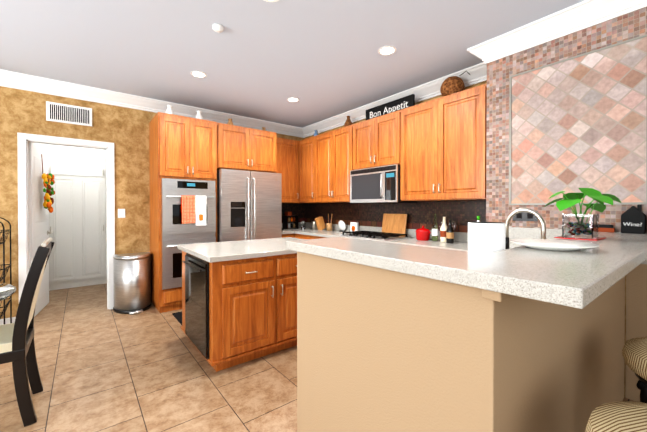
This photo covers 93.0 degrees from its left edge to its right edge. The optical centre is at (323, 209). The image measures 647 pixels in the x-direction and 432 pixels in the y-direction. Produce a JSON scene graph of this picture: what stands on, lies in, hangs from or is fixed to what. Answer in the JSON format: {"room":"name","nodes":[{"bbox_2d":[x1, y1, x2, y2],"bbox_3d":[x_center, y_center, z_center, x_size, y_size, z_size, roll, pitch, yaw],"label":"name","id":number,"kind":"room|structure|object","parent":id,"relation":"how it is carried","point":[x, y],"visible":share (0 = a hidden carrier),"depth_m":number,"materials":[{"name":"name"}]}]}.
{"room":"kitchen","nodes":[
{"label":"kitchen","id":0,"kind":"room"},
{"bbox_2d":[0,86,303,318],"bbox_3d":[-3.300,-0.106,3.519,7.620,2.740,0.120,0,1,-38],"label":"wall","id":1,"kind":"structure","parent":0,"point":[124,130],"depth_m":3.81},
{"bbox_2d":[0,317,15,324],"bbox_3d":[-4.808,1.228,2.255,3.675,0.090,0.014,0,1,-38],"label":"baseboard","id":2,"kind":"structure","parent":1,"relation":"attached to","point":[7,320],"depth_m":3.33,"materials":[{"name":"white"}]},
{"bbox_2d":[17,132,114,308],"bbox_3d":[-3.054,0.205,3.703,0.880,2.115,0.138,0,1,-38],"label":"door frame","id":3,"kind":"structure","parent":1,"relation":"attached to","point":[24,139],"depth_m":3.50,"materials":[{"name":"white wood"}]},
{"bbox_2d":[46,101,91,126],"bbox_3d":[-3.014,-1.137,3.649,0.420,0.220,0.015,0,1,-38],"label":"air vent","id":4,"kind":"object","parent":1,"relation":"in","point":[66,113],"visible":1,"depth_m":3.64,"materials":[{"name":"white metal"}]},
{"bbox_2d":[118,209,124,217],"bbox_3d":[-2.614,0.043,3.975,0.080,0.115,0.011,0,1,-38],"label":"light switch","id":5,"kind":"object","parent":1,"relation":"attached to","point":[121,213],"visible":1,"depth_m":3.97,"materials":[{"name":"white plastic"}]},
{"bbox_2d":[0,69,307,137],"bbox_3d":[-3.271,-1.403,3.376,7.500,0.145,0.125,0,1,-38],"label":"crown molding","id":6,"kind":"structure","parent":1,"relation":"attached to","point":[10,79],"depth_m":3.92,"materials":[{"name":"white wood"}]},
{"bbox_2d":[217,122,276,172],"bbox_3d":[-1.257,-0.877,4.647,0.912,0.615,0.622,0,1,-38],"label":"upper cabinet","id":7,"kind":"object","parent":1,"relation":"attached to","point":[238,147],"depth_m":4.38,"materials":[{"name":"brown wood"}]},
{"bbox_2d":[277,137,296,202],"bbox_3d":[-0.721,-0.654,5.195,0.567,1.070,0.427,0,1,-38],"label":"upper cabinet","id":8,"kind":"object","parent":1,"relation":"attached to","point":[286,148],"depth_m":5.13,"materials":[{"name":"brown wood"}]},
{"bbox_2d":[282,203,305,222],"bbox_3d":[-0.729,-0.162,5.451,0.900,0.777,0.026,0,1,-38],"label":"backsplash","id":9,"kind":"structure","parent":1,"relation":"attached to","point":[299,209],"depth_m":5.64,"materials":[{"name":"tile"}]},
{"bbox_2d":[0,0,583,127],"bbox_3d":[-1.195,-1.509,1.144,8.000,0.100,10.800,0,1,-38],"label":"ceiling","id":10,"kind":"structure","parent":0,"point":[320,60],"depth_m":2.75,"materials":[{"name":"grey paint"}]},
{"bbox_2d":[190,71,206,77],"bbox_3d":[-1.355,-1.473,3.335,0.170,0.004,0.170,0,1,-38],"label":"recessed light","id":11,"kind":"object","parent":10,"relation":"in","point":[199,74],"visible":1,"depth_m":3.33,"materials":[{"name":"white"}]},
{"bbox_2d":[212,24,223,32],"bbox_3d":[-0.846,-1.454,2.463,0.090,0.030,0.090,0,1,-38],"label":"smoke detector","id":12,"kind":"object","parent":10,"relation":"attached to","point":[218,28],"visible":1,"depth_m":2.44,"materials":[{"name":"white plastic"}]},
{"bbox_2d":[287,97,298,101],"bbox_3d":[-0.407,-1.479,4.120,0.170,0.004,0.170,0,1,-38],"label":"recessed light","id":13,"kind":"object","parent":10,"relation":"in","point":[292,99],"visible":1,"depth_m":4.11,"materials":[{"name":"white"}]},
{"bbox_2d":[378,46,396,55],"bbox_3d":[0.587,-1.470,2.833,0.170,0.004,0.170,0,1,-38],"label":"recessed light","id":14,"kind":"object","parent":10,"relation":"in","point":[386,50],"visible":1,"depth_m":2.83,"materials":[{"name":"white"}]},
{"bbox_2d":[467,0,646,71],"bbox_3d":[2.962,-1.384,0.826,0.145,0.145,5.155,0,1,-38],"label":"crown molding","id":15,"kind":"structure","parent":10,"relation":"attached to","point":[584,14],"depth_m":2.34,"materials":[{"name":"white wood"}]},
{"bbox_2d":[0,283,635,431],"bbox_3d":[-1.195,1.331,1.165,8.000,0.100,10.800,0,1,-38],"label":"floor","id":16,"kind":"structure","parent":0,"point":[102,367],"depth_m":2.29,"materials":[{"name":"tile"}]},
{"bbox_2d":[0,217,11,323],"bbox_3d":[-3.467,0.655,3.010,0.532,1.225,0.372,0,1,-38],"label":"stand","id":17,"kind":"object","parent":16,"relation":"on","point":[4,275],"visible":0.96,"depth_m":3.19,"materials":[{"name":"black metal"}]},
{"bbox_2d":[0,282,15,300],"bbox_3d":[-2.519,0.902,1.582,1.330,0.752,1.330,0,1,-38],"label":"glass table","id":18,"kind":"object","parent":16,"relation":"on","point":[5,294],"visible":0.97,"depth_m":1.97,"materials":[{"name":"white"}]},
{"bbox_2d":[0,288,13,291],"bbox_3d":[-2.154,0.519,1.892,0.220,0.006,0.280,0,0,-3],"label":"magazine","id":19,"kind":"object","parent":18,"relation":"on","point":[3,289],"visible":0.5,"depth_m":1.99,"materials":[{"name":"white paper"}]},
{"bbox_2d":[0,237,54,426],"bbox_3d":[-2.033,0.739,1.862,0.590,1.084,0.440,0,1,-38],"label":"dining chair","id":20,"kind":"object","parent":16,"relation":"on","point":[17,346],"visible":1,"depth_m":1.82,"materials":[{"name":"black wood"}]},
{"bbox_2d":[33,143,84,290],"bbox_3d":[-4.370,-0.106,4.891,0.827,2.720,0.369,0,1,-38],"label":"tall cabinet","id":21,"kind":"object","parent":16,"relation":"on","point":[78,229],"depth_m":4.89,"materials":[{"name":"white wood"}]},
{"bbox_2d":[85,148,106,285],"bbox_3d":[-3.825,-0.110,5.321,0.770,2.720,0.369,0,1,-38],"label":"tall cabinet","id":22,"kind":"object","parent":16,"relation":"on","point":[95,159],"depth_m":5.12,"materials":[{"name":"white wood"}]},
{"bbox_2d":[113,252,150,314],"bbox_3d":[-2.374,0.911,3.854,0.420,0.700,0.350,0,1,-38],"label":"trash can","id":23,"kind":"object","parent":16,"relation":"on","point":[131,283],"visible":1,"depth_m":3.77,"materials":[{"name":"silver metal"}]},
{"bbox_2d":[172,311,181,324],"bbox_3d":[-1.422,1.256,3.659,0.570,0.012,0.600,0,1,-38],"label":"kitchen mat","id":24,"kind":"object","parent":16,"relation":"on","point":[177,316],"visible":0.14,"depth_m":3.61,"materials":[{"name":"black"}]},
{"bbox_2d":[149,112,216,312],"bbox_3d":[-1.867,0.039,4.114,0.705,2.440,0.714,0,1,-38],"label":"tall cabinet","id":25,"kind":"object","parent":16,"relation":"on","point":[182,155],"visible":0.81,"depth_m":3.82,"materials":[{"name":"brown wood"}]},
{"bbox_2d":[166,105,173,113],"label":"figurine","id":26,"kind":"object","parent":25,"relation":"on","point":[169,110],"depth_m":3.99,"materials":[{"name":"white ceramic"}]},
{"bbox_2d":[181,195,205,225],"bbox_3d":[-1.630,0.007,3.861,0.295,0.377,0.038,0,1,-38],"label":"hanging towel","id":27,"kind":"object","parent":25,"relation":"hanging from","point":[191,206],"visible":0.98,"depth_m":3.84,"materials":[{"name":"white fabric"}]},
{"bbox_2d":[195,111,202,118],"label":"figurine","id":28,"kind":"object","parent":25,"relation":"on","point":[198,116],"depth_m":4.22,"materials":[{"name":"white ceramic"}]},
{"bbox_2d":[179,249,296,371],"bbox_3d":[-0.632,0.827,3.036,1.320,0.880,0.976,0,1,-38],"label":"kitchen island","id":29,"kind":"object","parent":16,"relation":"on","point":[239,302],"depth_m":2.52,"materials":[{"name":"brown wood"}]},
{"bbox_2d":[177,237,304,260],"bbox_3d":[-0.638,0.367,3.077,1.310,0.040,0.995,0,1,-38],"label":"island countertop","id":30,"kind":"structure","parent":29,"relation":"on","point":[213,251],"depth_m":2.78,"materials":[{"name":"white stone"}]},
{"bbox_2d":[217,169,281,241],"bbox_3d":[-1.188,0.356,4.568,0.904,1.800,0.791,0,1,-38],"label":"fridge","id":31,"kind":"object","parent":16,"relation":"on","point":[249,205],"visible":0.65,"depth_m":4.24,"materials":[{"name":"silver metal"}]},
{"bbox_2d":[282,234,293,237],"bbox_3d":[-0.744,0.812,5.028,0.307,0.880,0.678,0,1,-38],"label":"base cabinet","id":32,"kind":"object","parent":16,"relation":"on","point":[283,235],"depth_m":4.83,"materials":[{"name":"brown wood"}]},
{"bbox_2d":[282,230,293,233],"bbox_3d":[-0.772,0.352,5.032,0.272,0.040,0.632,0,1,-38],"label":"countertop","id":33,"kind":"structure","parent":32,"relation":"on","point":[283,231],"depth_m":4.82,"materials":[{"name":"white stone"}]},
{"bbox_2d":[294,234,313,238],"bbox_3d":[-0.091,0.814,4.864,0.678,0.880,0.529,0,1,-38],"label":"base cabinet","id":34,"kind":"object","parent":16,"relation":"on","point":[301,236],"depth_m":4.66,"materials":[{"name":"brown wood"}]},
{"bbox_2d":[290,226,467,251],"bbox_3d":[0.454,0.358,4.206,0.632,0.040,3.448,0,1,-38],"label":"countertop","id":35,"kind":"structure","parent":34,"relation":"on","point":[461,246],"depth_m":3.46,"materials":[{"name":"white stone"}]},
{"bbox_2d":[283,212,297,228],"bbox_3d":[-0.582,0.179,5.420,0.240,0.300,0.140,0,1,-38],"label":"spice shelf","id":36,"kind":"object","parent":35,"relation":"on","point":[294,221],"visible":1,"depth_m":5.38,"materials":[{"name":"black metal"}]},
{"bbox_2d":[300,214,357,231],"bbox_3d":[0.051,0.197,4.904,0.285,0.271,1.144,0,1,-38],"label":"clutter","id":37,"kind":"object","parent":35,"relation":"on","point":[318,223],"visible":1,"depth_m":4.97,"materials":[{"name":"silver metal"}]},
{"bbox_2d":[340,231,409,239],"bbox_3d":[0.639,0.316,3.901,0.475,0.048,0.760,0,1,-38],"label":"cooktop","id":38,"kind":"object","parent":35,"relation":"in","point":[375,235],"visible":1,"depth_m":3.74,"materials":[{"name":"black metal"}]},
{"bbox_2d":[382,214,406,235],"bbox_3d":[0.919,0.193,4.006,0.065,0.288,0.380,0,1,-38],"label":"cutting board","id":39,"kind":"object","parent":35,"relation":"on","point":[394,223],"visible":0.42,"depth_m":3.98,"materials":[{"name":"brown wood"}]},
{"bbox_2d":[415,226,430,240],"bbox_3d":[1.134,0.260,3.501,0.160,0.166,0.210,0,1,-38],"label":"pot","id":40,"kind":"object","parent":35,"relation":"on","point":[422,233],"visible":1,"depth_m":3.44,"materials":[{"name":"red ceramic"}]},
{"bbox_2d":[432,214,437,240],"bbox_3d":[1.237,0.193,3.403,0.067,0.300,0.066,0,1,-38],"label":"oil bottle","id":41,"kind":"object","parent":35,"relation":"on","point":[435,231],"visible":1,"depth_m":3.38,"materials":[{"name":"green glass"}]},
{"bbox_2d":[440,217,446,241],"bbox_3d":[1.305,0.209,3.317,0.082,0.270,0.080,0,1,-38],"label":"bottle","id":42,"kind":"object","parent":35,"relation":"on","point":[443,228],"visible":0.88,"depth_m":3.29,"materials":[{"name":"beige glass"}]},
{"bbox_2d":[439,222,455,230],"bbox_3d":[1.361,0.239,3.374,0.072,0.210,0.192,0,1,-38],"label":"glasses","id":43,"kind":"object","parent":35,"relation":"on","point":[453,225],"visible":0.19,"depth_m":3.30,"materials":[{"name":"clear glass"}]},
{"bbox_2d":[446,219,453,242],"bbox_3d":[1.319,0.220,3.201,0.075,0.250,0.074,0,1,-38],"label":"bottle","id":44,"kind":"object","parent":35,"relation":"on","point":[449,234],"visible":1,"depth_m":3.18,"materials":[{"name":"black glass"}]},
{"bbox_2d":[314,234,321,238],"bbox_3d":[0.201,0.816,4.540,0.621,0.880,0.580,0,1,-38],"label":"base cabinet","id":45,"kind":"object","parent":16,"relation":"on","point":[316,236],"depth_m":4.40,"materials":[{"name":"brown wood"}]},
{"bbox_2d":[297,252,624,431],"bbox_3d":[0.952,0.737,1.840,2.012,1.077,0.970,0,1,-38],"label":"half wall","id":46,"kind":"structure","parent":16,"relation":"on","point":[393,337],"depth_m":1.13,"materials":[{"name":"beige paint"}]},
{"bbox_2d":[286,232,646,311],"bbox_3d":[0.987,0.178,1.743,2.072,0.043,1.180,0,1,-38],"label":"countertop","id":47,"kind":"structure","parent":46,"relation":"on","point":[578,279],"depth_m":0.97,"materials":[{"name":"white stone"}]},
{"bbox_2d":[468,222,505,252],"bbox_3d":[0.715,0.207,1.350,0.160,0.303,0.160,0,1,-38],"label":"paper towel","id":48,"kind":"object","parent":47,"relation":"on","point":[486,237],"visible":0.38,"depth_m":1.29,"materials":[{"name":"white paper"}]},
{"bbox_2d":[505,208,545,248],"bbox_3d":[1.325,0.170,1.996,0.133,0.368,0.256,0,1,-38],"label":"faucet","id":49,"kind":"object","parent":47,"relation":"on","point":[534,213],"visible":0.6,"depth_m":1.96,"materials":[{"name":"silver metal"}]},
{"bbox_2d":[509,239,599,250],"bbox_3d":[0.949,0.147,1.279,0.300,0.024,0.300,0,1,-38],"label":"plate","id":50,"kind":"object","parent":47,"relation":"on","point":[553,245],"visible":1,"depth_m":1.28,"materials":[{"name":"white ceramic"}]},
{"bbox_2d":[544,188,620,240],"bbox_3d":[1.419,0.017,1.717,0.388,0.277,0.331,0,1,-38],"label":"potted plant","id":51,"kind":"object","parent":47,"relation":"on","point":[580,226],"visible":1,"depth_m":1.67,"materials":[{"name":"green plant"}]},
{"bbox_2d":[598,205,645,233],"bbox_3d":[2.025,0.059,2.050,0.050,0.188,0.400,0,1,-38],"label":"signs","id":52,"kind":"object","parent":47,"relation":"on","point":[633,215],"visible":0.83,"depth_m":2.01,"materials":[{"name":"black"}]},
{"bbox_2d":[585,401,646,431],"bbox_3d":[0.854,0.906,0.662,0.444,0.770,0.444,0,1,-38],"label":"bar stool","id":53,"kind":"object","parent":16,"relation":"on","point":[625,416],"visible":1,"depth_m":0.79,"materials":[{"name":"fabric"}]},
{"bbox_2d":[622,337,646,402],"bbox_3d":[1.368,0.903,1.093,0.444,0.770,0.444,0,1,-38],"label":"bar stool","id":54,"kind":"object","parent":16,"relation":"on","point":[634,352],"visible":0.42,"depth_m":1.17,"materials":[{"name":"fabric"}]},
{"bbox_2d":[304,81,486,232],"bbox_3d":[0.720,-0.114,4.477,0.120,2.740,3.590,0,1,-38],"label":"wall","id":55,"kind":"structure","parent":0,"point":[465,88],"depth_m":3.74,"materials":[{"name":"white paint"}]},
{"bbox_2d":[297,136,316,202],"bbox_3d":[-0.156,-0.653,5.145,0.416,1.070,0.549,0,1,-38],"label":"upper cabinet","id":56,"kind":"object","parent":55,"relation":"attached to","point":[306,148],"depth_m":5.06,"materials":[{"name":"brown wood"}]},
{"bbox_2d":[317,123,356,202],"bbox_3d":[0.271,-0.650,4.658,0.350,1.070,0.985,0,1,-38],"label":"upper cabinet","id":57,"kind":"object","parent":55,"relation":"attached to","point":[336,149],"depth_m":4.49,"materials":[{"name":"brown wood"}]},
{"bbox_2d":[344,116,351,126],"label":"vase","id":58,"kind":"object","parent":57,"relation":"on","point":[348,122],"depth_m":4.50,"materials":[{"name":"brown ceramic"}]},
{"bbox_2d":[357,110,400,169],"bbox_3d":[0.783,-0.860,4.006,0.350,0.640,0.800,0,1,-38],"label":"upper cabinet","id":59,"kind":"object","parent":55,"relation":"attached to","point":[378,138],"depth_m":3.84,"materials":[{"name":"brown wood"}]},
{"bbox_2d":[350,164,416,202],"bbox_3d":[0.742,-0.315,3.977,0.456,0.440,0.792,0,1,-38],"label":"microwave","id":60,"kind":"object","parent":59,"relation":"attached to","point":[380,184],"visible":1,"depth_m":3.81,"materials":[{"name":"silver metal"}]},
{"bbox_2d":[366,94,414,119],"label":"sign","id":61,"kind":"object","parent":59,"relation":"on","point":[410,99],"depth_m":3.87,"materials":[{"name":"black wood"}]},
{"bbox_2d":[370,101,407,117],"bbox_3d":[0.821,-1.266,3.918,0.004,0.117,0.620,0,1,-38],"label":"bon appetit text","id":62,"kind":"object","parent":61,"relation":"attached to","point":[389,109],"visible":1,"depth_m":3.87,"materials":[{"name":"white"}]},
{"bbox_2d":[305,222,467,241],"bbox_3d":[0.695,0.287,4.395,0.020,0.100,3.448,0,1,-38],"label":"backsplash","id":63,"kind":"structure","parent":55,"relation":"attached to","point":[458,236],"depth_m":3.91,"materials":[{"name":"black tile"}]},
{"bbox_2d":[300,68,486,135],"bbox_3d":[0.691,-1.410,4.286,0.150,0.145,3.340,0,1,-38],"label":"crown molding","id":64,"kind":"structure","parent":55,"relation":"attached to","point":[431,89],"depth_m":3.87,"materials":[{"name":"white wood"}]},
{"bbox_2d":[306,200,485,231],"bbox_3d":[0.698,-0.154,4.396,0.013,0.777,3.450,0,1,-38],"label":"backsplash","id":65,"kind":"structure","parent":55,"relation":"attached to","point":[460,213],"depth_m":3.89,"materials":[{"name":"tile"}]},
{"bbox_2d":[400,83,486,200],"bbox_3d":[1.311,-0.640,3.338,0.350,1.070,1.036,0,1,-38],"label":"upper cabinet","id":66,"kind":"object","parent":55,"relation":"attached to","point":[435,149],"depth_m":3.14,"materials":[{"name":"brown wood"}]},
{"bbox_2d":[440,71,469,96],"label":"decorative ball","id":67,"kind":"object","parent":66,"relation":"on","point":[452,85],"depth_m":3.18,"materials":[{"name":"brown wicker"}]},
{"bbox_2d":[486,7,646,263],"bbox_3d":[2.138,-0.482,1.950,0.016,1.675,2.130,0,1,-38],"label":"wall tile","id":68,"kind":"structure","parent":55,"relation":"attached to","point":[567,113],"depth_m":2.31,"materials":[{"name":"tile"}]},
{"bbox_2d":[513,211,536,220],"bbox_3d":[1.666,0.048,2.543,0.008,0.085,0.180,0,1,-38],"label":"electrical outlet plate","id":69,"kind":"object","parent":68,"relation":"attached to","point":[524,216],"visible":0.83,"depth_m":2.54,"materials":[{"name":"black plastic"}]},
{"bbox_2d":[522,227,646,401],"bbox_3d":[3.236,-0.088,0.973,0.504,2.740,5.030,0,1,-38],"label":"wall","id":70,"kind":"structure","parent":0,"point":[636,302],"depth_m":2.05,"materials":[{"name":"beige paint"}]},
{"bbox_3d":[-3.696,-0.114,4.556,1.720,2.740,2.000,0,1,-38],"label":"wall","id":71,"kind":"structure","parent":0,"visible":0},
{"bbox_2d":[29,142,52,316],"bbox_3d":[-3.529,0.238,3.843,0.181,2.030,0.713,0,1,-38],"label":"pantry door","id":72,"kind":"structure","parent":71,"relation":"in","point":[39,232],"depth_m":3.74,"materials":[{"name":"white wood"}]},
{"bbox_2d":[41,154,54,212],"bbox_3d":[-3.476,-0.331,3.876,0.122,0.732,0.286,0,1,-38],"label":"garland","id":73,"kind":"object","parent":72,"relation":"hanging from","point":[48,199],"visible":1,"depth_m":3.82,"materials":[{"name":"multicoloured"}]}
]}

